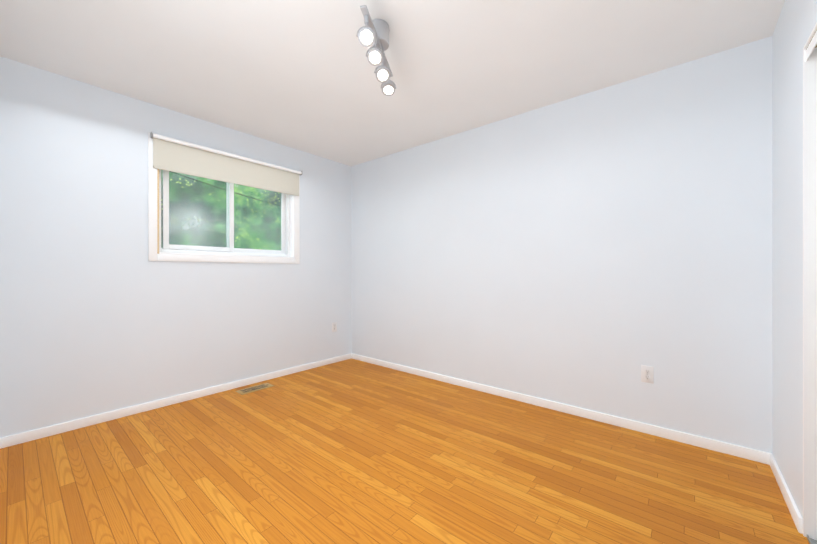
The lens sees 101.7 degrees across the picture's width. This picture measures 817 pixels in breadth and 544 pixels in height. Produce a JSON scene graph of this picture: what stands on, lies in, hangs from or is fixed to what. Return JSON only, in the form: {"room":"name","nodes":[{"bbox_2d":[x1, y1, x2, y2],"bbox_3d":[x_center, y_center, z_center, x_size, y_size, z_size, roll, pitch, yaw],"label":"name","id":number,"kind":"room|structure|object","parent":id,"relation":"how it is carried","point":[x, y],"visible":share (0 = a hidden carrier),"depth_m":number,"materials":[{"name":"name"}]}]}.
{"room":"empty bedroom","nodes":[
{"label":"empty bedroom","id":0,"kind":"room"},
{"bbox_2d":[0,56,351,437],"bbox_3d":[-1.696,-0.123,3.195,0.150,2.440,3.141,0,0,40],"label":"wall","id":1,"kind":"structure","parent":0,"point":[100,313],"depth_m":2.50,"materials":[{"name":"paint"}]},
{"bbox_2d":[0,437,3,448],"bbox_3d":[-1.148,1.064,0.893,3.647,0.066,0.017,0,0,40],"label":"baseboard","id":2,"kind":"structure","parent":1,"relation":"attached to","point":[1,439],"depth_m":2.07,"materials":[{"name":"white wood"}]},
{"bbox_2d":[4,353,351,447],"bbox_3d":[-1.629,1.064,3.144,0.017,0.066,2.790,0,0,40],"label":"baseboard","id":3,"kind":"structure","parent":1,"relation":"attached to","point":[19,438],"depth_m":2.63,"materials":[{"name":"white wood"}]},
{"bbox_2d":[148,133,299,263],"bbox_3d":[-1.681,-0.596,3.188,0.151,1.014,1.337,0,0,40],"label":"window","id":4,"kind":"structure","parent":1,"relation":"in","point":[289,253],"depth_m":3.04,"materials":[{"name":"white plastic"}]},
{"bbox_2d":[150,132,301,195],"bbox_3d":[-1.601,-0.952,3.131,0.043,0.299,1.337,0,0,40],"label":"window blind","id":5,"kind":"object","parent":4,"relation":"attached to","point":[177,156],"visible":1,"depth_m":3.02,"materials":[{"name":"fabric"}]},
{"bbox_2d":[332,322,336,331],"bbox_3d":[-0.896,0.667,4.025,0.008,0.115,0.070,0,0,40],"label":"electrical outlet","id":6,"kind":"object","parent":1,"relation":"attached to","point":[334,326],"visible":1,"depth_m":4.02,"materials":[{"name":"plastic"}]},
{"bbox_2d":[0,0,784,165],"bbox_3d":[-0.253,-1.393,1.984,3.917,0.100,3.141,0,0,40],"label":"ceiling","id":7,"kind":"structure","parent":0,"point":[298,74],"depth_m":2.04,"materials":[{"name":"paint"}]},
{"bbox_2d":[356,5,395,95],"bbox_3d":[-0.161,-1.214,1.818,0.112,0.257,0.560,0,0,12],"label":"ceiling spotlight","id":8,"kind":"object","parent":7,"relation":"attached to","point":[373,35],"visible":1,"depth_m":1.76,"materials":[{"name":"metal"}]},
{"bbox_2d":[0,358,808,543],"bbox_3d":[-0.098,1.147,1.561,4.697,0.100,3.591,0,0,40],"label":"floor","id":9,"kind":"structure","parent":0,"point":[351,451],"depth_m":1.78,"materials":[{"name":"brown wood"}]},
{"bbox_2d":[235,383,273,394],"bbox_3d":[-1.440,1.093,3.127,0.140,0.008,0.305,0,0,40],"label":"floor vent","id":10,"kind":"object","parent":9,"relation":"in","point":[253,388],"visible":1,"depth_m":3.12,"materials":[{"name":"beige metal"}]},
{"bbox_2d":[351,36,771,452],"bbox_3d":[0.766,-0.123,3.082,3.767,2.440,0.150,0,0,40],"label":"wall","id":11,"kind":"structure","parent":0,"point":[594,250],"depth_m":2.44,"materials":[{"name":"paint"}]},
{"bbox_2d":[352,353,763,462],"bbox_3d":[0.666,1.064,3.057,3.647,0.066,0.017,0,0,40],"label":"baseboard","id":12,"kind":"structure","parent":11,"relation":"attached to","point":[650,429],"depth_m":2.45,"materials":[{"name":"white wood"}]},
{"bbox_2d":[641,365,653,383],"bbox_3d":[1.623,0.695,2.260,0.070,0.115,0.008,0,0,40],"label":"electrical outlet","id":13,"kind":"object","parent":11,"relation":"attached to","point":[647,374],"visible":1,"depth_m":2.26,"materials":[{"name":"plastic"}]},
{"bbox_2d":[772,0,816,518],"bbox_3d":[1.202,-0.123,0.765,0.120,2.440,2.841,0,0,40],"label":"wall","id":14,"kind":"structure","parent":0,"point":[796,23],"depth_m":1.59,"materials":[{"name":"paint"}]},
{"bbox_2d":[764,452,802,533],"bbox_3d":[1.847,1.064,1.637,0.013,0.066,0.634,0,0,40],"label":"baseboard","id":15,"kind":"structure","parent":14,"relation":"attached to","point":[769,459],"depth_m":1.59,"materials":[{"name":"white wood"}]},
{"bbox_2d":[803,23,816,539],"bbox_3d":[1.117,0.082,0.663,0.121,2.030,1.794,0,0,40],"label":"door frame","id":16,"kind":"structure","parent":14,"relation":"attached to","point":[810,297],"depth_m":1.37,"materials":[{"name":"white wood"}]},
{"bbox_2d":[806,30,816,543],"bbox_3d":[1.106,0.089,0.673,0.080,2.016,1.766,0,0,40],"label":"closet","id":17,"kind":"object","parent":14,"relation":"attached to","point":[812,45],"visible":1,"depth_m":1.33,"materials":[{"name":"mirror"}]},
{"label":"outside","id":18,"kind":"structure","parent":0,"visible":0},
{"bbox_2d":[161,170,280,250],"bbox_3d":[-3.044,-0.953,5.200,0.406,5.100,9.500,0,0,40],"label":"window glass","id":19,"kind":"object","parent":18,"point":[191,182],"depth_m":5.45,"materials":[{"name":"clear glass"}]}
]}

